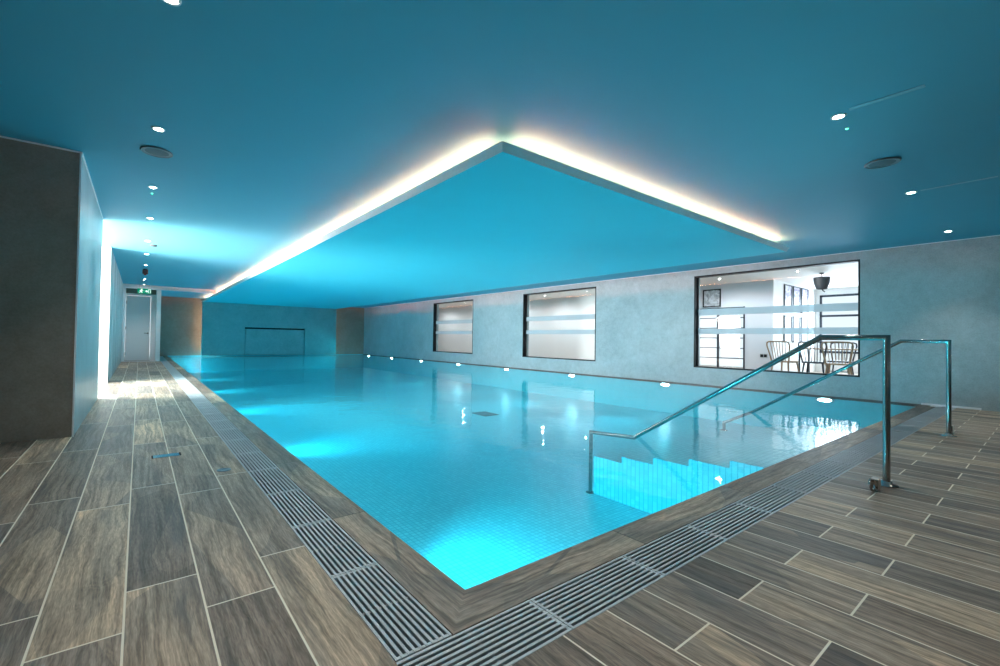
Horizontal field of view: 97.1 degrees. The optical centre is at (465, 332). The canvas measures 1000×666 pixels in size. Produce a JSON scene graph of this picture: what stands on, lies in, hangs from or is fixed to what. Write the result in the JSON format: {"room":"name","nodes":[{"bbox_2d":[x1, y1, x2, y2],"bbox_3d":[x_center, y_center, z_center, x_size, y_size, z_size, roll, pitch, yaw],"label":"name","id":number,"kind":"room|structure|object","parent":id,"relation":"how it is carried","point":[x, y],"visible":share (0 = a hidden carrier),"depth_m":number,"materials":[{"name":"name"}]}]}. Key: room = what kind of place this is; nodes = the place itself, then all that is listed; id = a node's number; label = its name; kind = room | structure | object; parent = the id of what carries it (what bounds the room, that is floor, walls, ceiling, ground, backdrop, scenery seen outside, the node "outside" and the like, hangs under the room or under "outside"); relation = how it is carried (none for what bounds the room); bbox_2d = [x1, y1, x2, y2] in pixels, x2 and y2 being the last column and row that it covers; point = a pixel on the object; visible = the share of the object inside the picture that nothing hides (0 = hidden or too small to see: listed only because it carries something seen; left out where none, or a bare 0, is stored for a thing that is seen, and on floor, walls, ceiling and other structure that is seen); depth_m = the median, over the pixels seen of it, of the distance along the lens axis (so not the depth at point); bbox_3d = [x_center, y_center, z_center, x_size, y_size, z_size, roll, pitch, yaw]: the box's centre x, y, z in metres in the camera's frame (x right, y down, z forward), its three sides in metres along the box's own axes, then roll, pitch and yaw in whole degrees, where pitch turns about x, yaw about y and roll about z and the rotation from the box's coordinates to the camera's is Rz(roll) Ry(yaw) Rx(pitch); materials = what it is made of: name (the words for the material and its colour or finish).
{"room":"indoor swimming pool","nodes":[
{"label":"indoor swimming pool","id":0,"kind":"room"},
{"bbox_2d":[0,137,79,442],"bbox_3d":[-5.714,-0.388,4.314,3.113,2.626,2.955,2,-1,-37],"label":"wall","id":1,"kind":"structure","parent":0,"point":[39,185],"depth_m":3.90,"materials":[{"name":"grey paint"}]},
{"bbox_2d":[0,136,999,436],"bbox_3d":[-3.357,-0.262,10.140,13.839,2.626,26.800,2,-1,-37],"label":"trim","id":2,"kind":"structure","parent":1,"relation":"attached to","point":[81,153],"depth_m":4.06,"materials":[{"name":"white paint"}]},
{"bbox_2d":[74,157,102,433],"bbox_3d":[-4.461,-0.354,5.242,0.006,2.626,2.955,2,-1,-37],"label":"wall","id":3,"kind":"structure","parent":0,"point":[91,222],"depth_m":4.88,"materials":[{"name":"grey paint"}]},
{"bbox_2d":[98,246,110,382],"bbox_3d":[-7.615,-0.387,6.375,3.711,2.626,2.620,2,-1,-37],"label":"wall","id":4,"kind":"structure","parent":0,"point":[106,251],"depth_m":8.47,"materials":[{"name":"white paint"}]},
{"bbox_2d":[107,248,122,382],"bbox_3d":[-9.608,-0.334,11.930,0.300,2.626,8.680,2,-1,-37],"label":"wall","id":5,"kind":"structure","parent":0,"point":[116,305],"depth_m":10.34,"materials":[{"name":"grey paint"}]},
{"bbox_2d":[111,256,121,367],"bbox_3d":[-9.212,-0.332,11.651,0.005,2.626,5.224,2,-1,-37],"label":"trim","id":6,"kind":"structure","parent":5,"relation":"attached to","point":[114,256],"depth_m":10.62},
{"bbox_2d":[155,290,160,360],"bbox_3d":[-12.581,-0.302,17.089,1.067,2.626,4.650,2,-1,-37],"label":"wall","id":7,"kind":"structure","parent":0,"point":[158,292],"depth_m":15.50,"materials":[{"name":"white paint"}]},
{"bbox_2d":[125,295,150,360],"bbox_3d":[-11.561,-0.145,15.526,0.694,2.273,0.115,2,-1,-37],"label":"door","id":8,"kind":"structure","parent":7,"relation":"in","point":[137,329],"depth_m":15.53,"materials":[{"name":"grey laminate"}]},
{"bbox_2d":[121,288,155,361],"bbox_3d":[-11.354,-0.308,15.434,1.067,2.626,0.630,2,-1,-37],"label":"trim","id":9,"kind":"structure","parent":7,"relation":"attached to","point":[153,297],"depth_m":15.71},
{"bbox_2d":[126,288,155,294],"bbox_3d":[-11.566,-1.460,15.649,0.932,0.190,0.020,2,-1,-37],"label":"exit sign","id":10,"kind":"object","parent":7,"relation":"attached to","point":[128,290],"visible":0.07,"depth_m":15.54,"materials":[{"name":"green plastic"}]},
{"bbox_2d":[160,296,363,355],"bbox_3d":[-9.735,0.071,22.246,9.659,3.326,0.250,2,-1,-37],"label":"wall","id":11,"kind":"structure","parent":0,"point":[181,318],"depth_m":20.07,"materials":[{"name":"grey paint"}]},
{"bbox_2d":[163,356,464,635],"bbox_3d":[-6.631,1.099,10.460,0.180,0.190,22.380,2,-1,-37],"label":"trim","id":12,"kind":"structure","parent":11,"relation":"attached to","point":[441,596],"depth_m":2.17,"materials":[{"name":"brown tile"}]},
{"bbox_2d":[201,302,336,354],"bbox_3d":[-9.434,-0.115,21.717,6.176,2.402,0.140,2,-1,-37],"label":"wall","id":13,"kind":"structure","parent":0,"point":[223,332],"depth_m":21.41,"materials":[{"name":"paint"}]},
{"bbox_2d":[245,327,304,329],"bbox_3d":[-9.356,-0.179,21.719,2.786,0.074,0.090,2,-1,-37],"label":"spout","id":14,"kind":"object","parent":13,"relation":"attached to","point":[245,327],"visible":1,"depth_m":21.74,"materials":[{"name":"black metal"}]},
{"bbox_2d":[0,0,999,307],"bbox_3d":[-0.885,-1.574,12.069,21.250,0.134,27.250,2,-1,-37],"label":"ceiling","id":15,"kind":"structure","parent":0,"point":[286,123],"depth_m":3.23,"materials":[{"name":"paint"}]},
{"bbox_2d":[137,286,150,293],"bbox_3d":[-10.978,-1.473,15.043,0.380,0.296,0.033,2,-1,-37],"label":"exit sign","id":16,"kind":"object","parent":15,"relation":"hanging from","point":[139,290],"visible":1,"depth_m":15.02,"materials":[{"name":"plastic"}]},
{"bbox_2d":[142,269,147,274],"bbox_3d":[-8.266,-1.554,11.361,0.120,0.160,0.120,2,-1,-37],"label":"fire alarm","id":17,"kind":"object","parent":15,"relation":"attached to","point":[144,271],"visible":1,"depth_m":11.31,"materials":[{"name":"black plastic"}]},
{"bbox_2d":[140,146,172,157],"bbox_3d":[-2.825,-1.651,4.029,0.250,0.018,0.250,2,-1,-37],"label":"ceiling speaker","id":18,"kind":"object","parent":15,"relation":"attached to","point":[154,151],"visible":1,"depth_m":4.02,"materials":[{"name":"grey plastic"}]},
{"bbox_2d":[145,148,168,156],"bbox_3d":[-2.825,-1.647,4.029,0.216,0.004,0.216,2,-1,-37],"label":"grille","id":19,"kind":"object","parent":18,"relation":"attached to","point":[156,152],"depth_m":4.03,"materials":[{"name":"grey metal"}]},
{"bbox_2d":[151,126,164,131],"bbox_3d":[-2.507,-1.658,3.593,0.096,0.006,0.096,2,-1,-37],"label":"recessed light","id":20,"kind":"object","parent":15,"relation":"in","point":[156,128],"visible":1,"depth_m":3.59,"materials":[{"name":"white paint"}]},
{"bbox_2d":[123,284,216,293],"bbox_3d":[-10.411,-1.540,15.621,2.751,0.126,0.200,2,-1,-37],"label":"beam","id":21,"kind":"structure","parent":15,"relation":"attached to","point":[135,286],"depth_m":15.52,"materials":[{"name":"white paint"}]},
{"bbox_2d":[163,0,181,5],"bbox_3d":[-1.471,-1.663,2.195,0.096,0.006,0.096,2,-1,-37],"label":"recessed light","id":22,"kind":"object","parent":15,"relation":"in","point":[170,2],"visible":1,"depth_m":2.22,"materials":[{"name":"white paint"}]},
{"bbox_2d":[202,141,788,308],"bbox_3d":[-3.465,-1.438,13.709,6.176,0.190,20.942,2,-1,-37],"label":"ceiling panel","id":23,"kind":"object","parent":15,"relation":"hanging from","point":[506,215],"visible":1,"depth_m":6.64,"materials":[{"name":"paint"}]},
{"bbox_2d":[813,273,829,291],"bbox_3d":[8.473,-1.183,10.471,0.320,0.468,0.320,2,-1,-37],"label":"pendant lamp","id":24,"kind":"object","parent":15,"relation":"hanging from","point":[820,283],"visible":1,"depth_m":10.38,"materials":[{"name":"black metal"}]},
{"bbox_2d":[830,113,846,119],"bbox_3d":[2.735,-1.581,3.227,0.096,0.006,0.096,2,-1,-37],"label":"recessed light","id":25,"kind":"object","parent":15,"relation":"in","point":[841,115],"visible":1,"depth_m":3.22,"materials":[{"name":"white paint"}]},
{"bbox_2d":[864,157,900,168],"bbox_3d":[3.803,-1.546,4.018,0.250,0.018,0.250,2,-1,-37],"label":"ceiling speaker","id":26,"kind":"object","parent":15,"relation":"attached to","point":[889,161],"visible":1,"depth_m":4.01,"materials":[{"name":"grey plastic"}]},
{"bbox_2d":[869,159,895,166],"bbox_3d":[3.803,-1.542,4.018,0.216,0.004,0.216,2,-1,-37],"label":"grille","id":27,"kind":"object","parent":26,"relation":"attached to","point":[879,162],"depth_m":4.01,"materials":[{"name":"grey metal"}]},
{"bbox_2d":[849,84,925,110],"bbox_3d":[2.839,-1.584,2.977,0.042,0.004,0.375,2,-1,-37],"label":"ceiling slot","id":28,"kind":"object","parent":15,"relation":"attached to","point":[923,85],"visible":1,"depth_m":2.96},
{"bbox_2d":[920,176,997,190],"bbox_3d":[5.050,-1.526,4.519,0.042,0.004,0.530,2,-1,-37],"label":"ceiling slot","id":29,"kind":"object","parent":15,"relation":"attached to","point":[993,176],"visible":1,"depth_m":4.51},
{"bbox_2d":[0,354,999,665],"bbox_3d":[-3.585,1.445,9.965,14.339,0.800,26.800,2,-1,-37],"label":"floor","id":30,"kind":"structure","parent":0,"point":[112,553],"depth_m":2.36,"materials":[{"name":"brown tile"}]},
{"bbox_2d":[151,452,180,458],"bbox_3d":[-2.341,0.963,3.445,0.191,0.006,0.090,2,-1,-37],"label":"deck plate","id":31,"kind":"object","parent":30,"relation":"on","point":[179,453],"visible":1,"depth_m":3.44,"materials":[{"name":"metal"}]},
{"bbox_2d":[175,379,187,381],"bbox_3d":[-5.907,1.017,9.159,0.203,0.039,0.553,2,-1,-37],"label":"drain grate","id":32,"kind":"object","parent":30,"relation":"in","point":[177,380],"visible":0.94,"depth_m":9.24,"materials":[{"name":"grey plastic"}]},
{"bbox_2d":[177,381,190,383],"bbox_3d":[-5.577,1.015,8.714,0.203,0.039,0.553,2,-1,-37],"label":"drain grate","id":33,"kind":"object","parent":30,"relation":"in","point":[183,382],"visible":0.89,"depth_m":8.74,"materials":[{"name":"grey plastic"}]},
{"bbox_2d":[179,384,192,386],"bbox_3d":[-5.247,1.014,8.268,0.203,0.039,0.553,2,-1,-37],"label":"drain grate","id":34,"kind":"object","parent":30,"relation":"in","point":[181,385],"visible":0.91,"depth_m":8.26,"materials":[{"name":"grey plastic"}]},
{"bbox_2d":[181,386,196,389],"bbox_3d":[-4.916,1.012,7.822,0.203,0.039,0.553,2,-1,-37],"label":"drain grate","id":35,"kind":"object","parent":30,"relation":"in","point":[193,387],"visible":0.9,"depth_m":7.80,"materials":[{"name":"grey plastic"}]},
{"bbox_2d":[184,390,199,393],"bbox_3d":[-4.586,1.010,7.376,0.203,0.039,0.553,2,-1,-37],"label":"drain grate","id":36,"kind":"object","parent":30,"relation":"in","point":[185,391],"visible":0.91,"depth_m":7.38,"materials":[{"name":"grey plastic"}]},
{"bbox_2d":[187,393,203,397],"bbox_3d":[-4.255,1.009,6.930,0.203,0.039,0.553,2,-1,-37],"label":"drain grate","id":37,"kind":"object","parent":30,"relation":"in","point":[192,395],"visible":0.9,"depth_m":6.96,"materials":[{"name":"grey plastic"}]},
{"bbox_2d":[190,397,208,401],"bbox_3d":[-3.925,1.007,6.484,0.203,0.039,0.553,2,-1,-37],"label":"drain grate","id":38,"kind":"object","parent":30,"relation":"in","point":[195,399],"visible":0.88,"depth_m":6.49,"materials":[{"name":"grey plastic"}]},
{"bbox_2d":[193,401,213,407],"bbox_3d":[-3.594,1.006,6.038,0.203,0.039,0.553,2,-1,-37],"label":"drain grate","id":39,"kind":"object","parent":30,"relation":"in","point":[208,403],"visible":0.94,"depth_m":6.03,"materials":[{"name":"grey plastic"}]},
{"bbox_2d":[198,406,219,413],"bbox_3d":[-3.264,1.004,5.592,0.203,0.039,0.553,2,-1,-37],"label":"drain grate","id":40,"kind":"object","parent":30,"relation":"in","point":[203,410],"visible":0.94,"depth_m":5.61,"materials":[{"name":"grey plastic"}]},
{"bbox_2d":[202,412,226,420],"bbox_3d":[-2.933,1.003,5.146,0.203,0.039,0.553,2,-1,-37],"label":"drain grate","id":41,"kind":"object","parent":30,"relation":"in","point":[210,416],"visible":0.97,"depth_m":5.15,"materials":[{"name":"grey plastic"}]},
{"bbox_2d":[208,419,236,429],"bbox_3d":[-2.603,1.001,4.700,0.203,0.039,0.553,2,-1,-37],"label":"drain grate","id":42,"kind":"object","parent":30,"relation":"in","point":[219,424],"visible":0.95,"depth_m":4.70,"materials":[{"name":"grey plastic"}]},
{"bbox_2d":[217,468,230,471],"bbox_3d":[-1.706,0.969,3.107,0.090,0.004,0.090,2,-1,-37],"label":"disc","id":43,"kind":"object","parent":30,"relation":"on","point":[221,469],"visible":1,"depth_m":3.10,"materials":[{"name":"grey metal"}]},
{"bbox_2d":[215,428,246,440],"bbox_3d":[-2.273,1.000,4.255,0.203,0.039,0.553,2,-1,-37],"label":"drain grate","id":44,"kind":"object","parent":30,"relation":"in","point":[233,433],"visible":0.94,"depth_m":4.26,"materials":[{"name":"grey plastic"}]},
{"bbox_2d":[223,438,260,454],"bbox_3d":[-1.942,0.998,3.809,0.203,0.039,0.553,2,-1,-37],"label":"drain grate","id":45,"kind":"object","parent":30,"relation":"in","point":[237,446],"visible":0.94,"depth_m":3.81,"materials":[{"name":"grey plastic"}]},
{"bbox_2d":[234,451,276,471],"bbox_3d":[-1.612,0.996,3.363,0.203,0.039,0.553,2,-1,-37],"label":"drain grate","id":46,"kind":"object","parent":30,"relation":"in","point":[251,461],"visible":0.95,"depth_m":3.35,"materials":[{"name":"grey plastic"}]},
{"bbox_2d":[248,467,299,495],"bbox_3d":[-1.281,0.995,2.917,0.203,0.039,0.553,2,-1,-37],"label":"drain grate","id":47,"kind":"object","parent":30,"relation":"in","point":[272,480],"visible":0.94,"depth_m":2.90,"materials":[{"name":"grey plastic"}]},
{"bbox_2d":[266,489,330,527],"bbox_3d":[-0.951,0.993,2.471,0.203,0.039,0.553,2,-1,-37],"label":"drain grate","id":48,"kind":"object","parent":30,"relation":"in","point":[296,508],"visible":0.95,"depth_m":2.45,"materials":[{"name":"grey plastic"}]},
{"bbox_2d":[291,519,376,577],"bbox_3d":[-0.620,0.992,2.025,0.203,0.039,0.553,2,-1,-37],"label":"drain grate","id":49,"kind":"object","parent":30,"relation":"in","point":[335,551],"visible":0.92,"depth_m":2.00,"materials":[{"name":"grey plastic"}]},
{"bbox_2d":[330,563,451,661],"bbox_3d":[-0.290,0.990,1.579,0.203,0.039,0.553,2,-1,-37],"label":"drain grate","id":50,"kind":"object","parent":30,"relation":"in","point":[400,623],"visible":0.96,"depth_m":1.53,"materials":[{"name":"grey plastic"}]},
{"bbox_2d":[396,600,572,665],"bbox_3d":[0.065,0.993,1.364,0.570,0.039,0.203,2,-1,-37],"label":"drain grate","id":51,"kind":"object","parent":30,"relation":"in","point":[508,637],"visible":0.97,"depth_m":1.40,"materials":[{"name":"grey plastic"}]},
{"bbox_2d":[473,411,498,415],"bbox_3d":[0.444,1.851,10.024,0.400,0.017,0.500,2,-1,-37],"label":"drain","id":52,"kind":"object","parent":30,"relation":"on","point":[484,413],"visible":1,"depth_m":9.99,"materials":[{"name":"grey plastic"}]},
{"bbox_2d":[168,354,917,411],"bbox_3d":[-2.900,1.122,13.336,9.239,0.001,22.200,2,-1,-37],"label":"pool edge","id":53,"kind":"object","parent":30,"relation":"in","point":[204,367],"visible":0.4,"depth_m":12.77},
{"bbox_2d":[530,556,664,628],"bbox_3d":[0.524,1.005,1.704,0.570,0.039,0.203,2,-1,-37],"label":"drain grate","id":54,"kind":"object","parent":30,"relation":"in","point":[580,599],"visible":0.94,"depth_m":1.68,"materials":[{"name":"grey plastic"}]},
{"bbox_2d":[622,525,727,575],"bbox_3d":[0.983,1.017,2.045,0.570,0.039,0.203,2,-1,-37],"label":"drain grate","id":55,"kind":"object","parent":30,"relation":"in","point":[668,553],"visible":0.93,"depth_m":2.03,"materials":[{"name":"grey plastic"}]},
{"bbox_2d":[453,405,934,634],"bbox_3d":[3.689,1.169,4.291,9.419,0.190,0.180,2,-1,-37],"label":"trim","id":56,"kind":"structure","parent":30,"relation":"attached to","point":[485,600],"depth_m":2.11,"materials":[{"name":"brown tile"}]},
{"bbox_2d":[593,424,861,513],"bbox_3d":[3.183,1.483,5.123,3.050,0.689,1.760,2,-1,-37],"label":"steps","id":57,"kind":"structure","parent":30,"relation":"on","point":[653,477],"depth_m":4.51,"materials":[{"name":"tile"}]},
{"bbox_2d":[720,339,956,436],"bbox_3d":[4.485,0.760,5.585,0.124,1.356,2.352,2,-1,-37],"label":"handrail","id":58,"kind":"object","parent":57,"relation":"on","point":[948,433],"visible":1,"depth_m":4.93,"materials":[{"name":"metal"}]},
{"bbox_2d":[688,502,773,539],"bbox_3d":[1.443,1.030,2.385,0.570,0.039,0.203,2,-1,-37],"label":"drain grate","id":59,"kind":"object","parent":30,"relation":"in","point":[727,522],"visible":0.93,"depth_m":2.37,"materials":[{"name":"grey plastic"}]},
{"bbox_2d":[586,335,898,493],"bbox_3d":[2.146,0.907,3.975,0.124,1.774,2.552,2,-1,-37],"label":"handrail","id":60,"kind":"object","parent":30,"relation":"on","point":[886,481],"visible":0.93,"depth_m":3.21,"materials":[{"name":"metal"}]},
{"bbox_2d":[736,485,807,512],"bbox_3d":[1.902,1.042,2.726,0.570,0.039,0.203,2,-1,-37],"label":"drain grate","id":61,"kind":"object","parent":30,"relation":"in","point":[772,498],"visible":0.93,"depth_m":2.72,"materials":[{"name":"grey plastic"}]},
{"bbox_2d":[772,471,834,493],"bbox_3d":[2.362,1.055,3.066,0.570,0.039,0.203,2,-1,-37],"label":"drain grate","id":62,"kind":"object","parent":30,"relation":"in","point":[806,482],"visible":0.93,"depth_m":3.06,"materials":[{"name":"grey plastic"}]},
{"bbox_2d":[815,398,833,402],"bbox_3d":[6.651,1.255,8.154,0.017,0.088,0.289,2,-1,-37],"label":"lamp","id":63,"kind":"object","parent":30,"relation":"attached to","point":[816,399],"visible":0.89,"depth_m":8.14,"materials":[{"name":"metal"}]},
{"bbox_2d":[802,459,856,477],"bbox_3d":[2.821,1.067,3.407,0.570,0.039,0.203,2,-1,-37],"label":"drain grate","id":64,"kind":"object","parent":30,"relation":"in","point":[834,469],"visible":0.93,"depth_m":3.40,"materials":[{"name":"grey plastic"}]},
{"bbox_2d":[827,450,873,464],"bbox_3d":[3.281,1.080,3.747,0.570,0.039,0.203,2,-1,-37],"label":"drain grate","id":65,"kind":"object","parent":30,"relation":"in","point":[846,456],"visible":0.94,"depth_m":3.74,"materials":[{"name":"grey plastic"}]},
{"bbox_2d":[846,442,882,454],"bbox_3d":[3.740,1.092,4.088,0.570,0.039,0.203,2,-1,-37],"label":"drain grate","id":66,"kind":"object","parent":30,"relation":"in","point":[863,447],"visible":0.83,"depth_m":4.07,"materials":[{"name":"grey plastic"}]},
{"bbox_2d":[868,477,880,491],"bbox_3d":[2.653,0.992,2.862,0.163,0.088,0.044,2,-1,-37],"label":"anchor","id":67,"kind":"object","parent":30,"relation":"on","point":[874,483],"visible":1,"depth_m":2.87,"materials":[{"name":"metal"}]},
{"bbox_2d":[863,435,901,445],"bbox_3d":[4.200,1.105,4.428,0.570,0.039,0.203,2,-1,-37],"label":"drain grate","id":68,"kind":"object","parent":30,"relation":"in","point":[876,439],"visible":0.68,"depth_m":4.43,"materials":[{"name":"grey plastic"}]},
{"bbox_2d":[878,430,913,438],"bbox_3d":[4.659,1.117,4.769,0.570,0.039,0.203,2,-1,-37],"label":"drain grate","id":69,"kind":"object","parent":30,"relation":"in","point":[894,433],"visible":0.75,"depth_m":4.77,"materials":[{"name":"grey plastic"}]},
{"bbox_2d":[891,424,922,431],"bbox_3d":[5.119,1.129,5.109,0.570,0.039,0.203,2,-1,-37],"label":"drain grate","id":70,"kind":"object","parent":30,"relation":"in","point":[908,428],"visible":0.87,"depth_m":5.12,"materials":[{"name":"grey plastic"}]},
{"bbox_2d":[901,420,931,426],"bbox_3d":[5.578,1.142,5.449,0.570,0.039,0.203,2,-1,-37],"label":"drain grate","id":71,"kind":"object","parent":30,"relation":"in","point":[908,422],"visible":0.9,"depth_m":5.46,"materials":[{"name":"grey plastic"}]},
{"bbox_2d":[910,416,937,421],"bbox_3d":[6.038,1.155,5.790,0.570,0.039,0.203,2,-1,-37],"label":"drain grate","id":72,"kind":"object","parent":30,"relation":"in","point":[918,418],"visible":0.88,"depth_m":5.80,"materials":[{"name":"grey plastic"}]},
{"bbox_2d":[918,412,944,417],"bbox_3d":[6.497,1.167,6.130,0.570,0.039,0.203,2,-1,-37],"label":"drain grate","id":73,"kind":"object","parent":30,"relation":"in","point":[927,414],"visible":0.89,"depth_m":6.14,"materials":[{"name":"grey plastic"}]},
{"bbox_2d":[926,409,945,413],"bbox_3d":[6.957,1.179,6.471,0.570,0.039,0.203,2,-1,-37],"label":"drain grate","id":74,"kind":"object","parent":30,"relation":"in","point":[931,410],"visible":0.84,"depth_m":6.46,"materials":[{"name":"grey plastic"}]},
{"bbox_2d":[933,407,955,409],"bbox_3d":[7.386,1.191,6.789,0.494,0.039,0.203,2,-1,-37],"label":"drain grate","id":75,"kind":"object","parent":30,"relation":"in","point":[939,408],"visible":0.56,"depth_m":6.79,"materials":[{"name":"grey plastic"}]},
{"bbox_2d":[921,403,980,409],"bbox_3d":[7.545,1.159,6.863,0.158,0.030,0.639,2,-1,-37],"label":"strip","id":76,"kind":"object","parent":30,"relation":"on","point":[931,405],"visible":0.86,"depth_m":6.91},
{"bbox_2d":[438,279,772,369],"bbox_3d":[2.436,-0.105,19.461,0.150,2.540,19.320,2,-1,-37],"label":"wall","id":77,"kind":"structure","parent":0,"point":[570,346],"depth_m":16.90,"materials":[{"name":"beige paint"}]},
{"bbox_2d":[703,289,720,307],"bbox_3d":[7.212,-1.000,12.897,0.030,0.520,0.500,2,-1,-37],"label":"picture frame","id":78,"kind":"object","parent":77,"relation":"attached to","point":[712,297],"visible":1,"depth_m":12.89,"materials":[{"name":"black metal"}]},
{"bbox_2d":[700,306,744,368],"bbox_3d":[7.267,0.160,12.840,0.060,1.760,1.610,2,-1,-37],"label":"window","id":79,"kind":"structure","parent":77,"relation":"in","point":[743,317],"depth_m":12.70,"materials":[{"name":"black metal"}]},
{"bbox_2d":[760,354,767,357],"bbox_3d":[7.990,0.626,11.800,0.016,0.100,0.180,2,-1,-37],"label":"wall socket","id":80,"kind":"object","parent":77,"relation":"attached to","point":[761,355],"visible":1,"depth_m":11.79,"materials":[{"name":"plastic"}]},
{"bbox_2d":[364,236,999,411],"bbox_3d":[2.212,0.132,14.452,0.260,3.346,27.100,2,-1,-37],"label":"wall","id":81,"kind":"structure","parent":0,"point":[950,290],"depth_m":8.30,"materials":[{"name":"grey paint"}]},
{"bbox_2d":[433,299,472,353],"bbox_3d":[-0.504,-0.216,18.035,0.154,2.093,2.834,2,-1,-37],"label":"window","id":82,"kind":"structure","parent":81,"relation":"in","point":[435,322],"depth_m":18.45,"materials":[{"name":"glass"}]},
{"bbox_2d":[522,287,595,360],"bbox_3d":[2.836,-0.232,13.528,0.154,2.093,2.914,2,-1,-37],"label":"window","id":83,"kind":"structure","parent":81,"relation":"in","point":[584,316],"depth_m":13.70,"materials":[{"name":"black metal"}]},
{"bbox_2d":[363,354,920,406],"bbox_3d":[0.796,1.224,16.075,0.035,0.046,22.200,2,-1,-37],"label":"trim","id":84,"kind":"structure","parent":81,"relation":"attached to","point":[711,386],"depth_m":9.02,"materials":[{"name":"stone"}]},
{"bbox_2d":[694,259,859,376],"bbox_3d":[6.184,-0.248,9.011,0.154,2.093,2.907,2,-1,-37],"label":"window","id":85,"kind":"structure","parent":81,"relation":"in","point":[698,312],"depth_m":8.90,"materials":[{"name":"black metal"}]},
{"bbox_2d":[700,365,857,374],"bbox_3d":[3.860,1.214,17.910,6.551,0.100,23.500,2,-1,-37],"label":"floor","id":86,"kind":"structure","parent":0,"point":[700,365],"depth_m":15.15,"materials":[{"name":"brown wood"}]},
{"bbox_2d":[766,341,799,371],"bbox_3d":[7.212,0.644,9.962,0.500,0.908,0.522,1,-1,-22],"label":"dining chair","id":87,"kind":"object","parent":86,"relation":"on","point":[767,342],"visible":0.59,"depth_m":9.86,"materials":[{"name":"brown wood"}]},
{"bbox_2d":[798,341,828,372],"bbox_3d":[7.675,0.647,9.672,0.500,0.908,0.522,2,-1,-39],"label":"dining chair","id":88,"kind":"object","parent":86,"relation":"on","point":[802,361],"visible":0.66,"depth_m":9.57,"materials":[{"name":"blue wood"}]},
{"bbox_2d":[798,348,857,371],"bbox_3d":[8.406,0.738,9.861,0.750,0.750,1.450,2,-1,-37],"label":"dining table","id":89,"kind":"object","parent":86,"relation":"on","point":[806,348],"visible":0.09,"depth_m":10.19,"materials":[{"name":"brown wood"}]},
{"bbox_2d":[821,341,853,374],"bbox_3d":[7.652,0.637,9.031,0.500,0.908,0.522,2,-1,-43],"label":"dining chair","id":90,"kind":"object","parent":86,"relation":"on","point":[828,365],"visible":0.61,"depth_m":8.94,"materials":[{"name":"brown wood"}]},
{"bbox_2d":[827,342,857,374],"bbox_3d":[8.908,0.678,10.451,0.500,0.908,0.522,2,-1,-37],"label":"dining chair","id":91,"kind":"object","parent":86,"relation":"on","point":[838,361],"visible":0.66,"depth_m":10.49,"materials":[{"name":"brown wood"}]},
{"bbox_2d":[772,279,815,371],"bbox_3d":[9.499,-0.097,12.659,3.400,2.540,0.020,2,-1,-37],"label":"wall","id":92,"kind":"structure","parent":0,"point":[778,286],"depth_m":12.24,"materials":[{"name":"white paint"}]},
{"bbox_2d":[783,315,792,341],"bbox_3d":[8.963,-0.092,12.231,0.590,0.740,0.030,2,-1,-37],"label":"picture frame","id":93,"kind":"object","parent":92,"relation":"attached to","point":[788,320],"visible":0.7,"depth_m":12.25,"materials":[{"name":"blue paint"}]},
{"bbox_2d":[784,284,792,305],"bbox_3d":[8.977,-0.952,12.244,0.590,0.740,0.030,2,-1,-37],"label":"picture frame","id":94,"kind":"object","parent":92,"relation":"attached to","point":[788,289],"visible":0.66,"depth_m":12.26,"materials":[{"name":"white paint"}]},
{"bbox_2d":[786,286,790,299],"bbox_3d":[8.978,-1.097,12.248,0.490,0.390,0.002,2,-1,-37],"label":"print","id":95,"kind":"object","parent":94,"relation":"attached to","point":[788,288],"depth_m":12.26},
{"bbox_2d":[792,316,800,342],"bbox_3d":[9.498,-0.077,12.627,0.580,0.740,0.030,2,-1,-37],"label":"picture frame","id":96,"kind":"object","parent":92,"relation":"attached to","point":[796,320],"visible":0.7,"depth_m":12.63,"materials":[{"name":"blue paint"}]},
{"bbox_2d":[793,286,800,312],"bbox_3d":[9.511,-0.937,12.640,0.580,0.740,0.030,2,-1,-37],"label":"picture frame","id":97,"kind":"object","parent":92,"relation":"attached to","point":[796,290],"visible":0.8,"depth_m":12.63,"materials":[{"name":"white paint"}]},
{"bbox_2d":[794,287,799,301],"bbox_3d":[9.512,-1.082,12.644,0.480,0.390,0.002,2,-1,-37],"label":"print","id":98,"kind":"object","parent":97,"relation":"attached to","point":[796,289],"depth_m":12.63},
{"bbox_2d":[801,288,808,313],"bbox_3d":[10.049,-0.923,13.039,0.600,0.740,0.030,2,-1,-37],"label":"picture frame","id":99,"kind":"object","parent":92,"relation":"attached to","point":[804,292],"visible":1,"depth_m":13.03,"materials":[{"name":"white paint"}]},
{"bbox_2d":[802,289,807,302],"bbox_3d":[10.050,-1.068,13.043,0.500,0.390,0.002,2,-1,-37],"label":"print","id":100,"kind":"object","parent":99,"relation":"attached to","point":[804,291],"depth_m":13.03},
{"bbox_2d":[801,317,808,340],"bbox_3d":[10.036,-0.063,13.026,0.600,0.740,0.030,2,-1,-37],"label":"picture frame","id":101,"kind":"object","parent":92,"relation":"attached to","point":[804,321],"visible":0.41,"depth_m":13.03,"materials":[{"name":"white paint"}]},
{"bbox_2d":[816,287,857,373],"bbox_3d":[12.110,-0.064,12.117,0.150,2.540,4.360,2,-1,-37],"label":"wall","id":102,"kind":"structure","parent":0,"point":[850,290],"depth_m":13.33,"materials":[{"name":"white paint"}]},
{"bbox_2d":[819,293,857,353],"bbox_3d":[11.733,-0.259,12.523,0.060,1.770,2.660,2,-1,-37],"label":"window","id":103,"kind":"structure","parent":102,"relation":"in","point":[854,294],"depth_m":13.29,"materials":[{"name":"black metal"}]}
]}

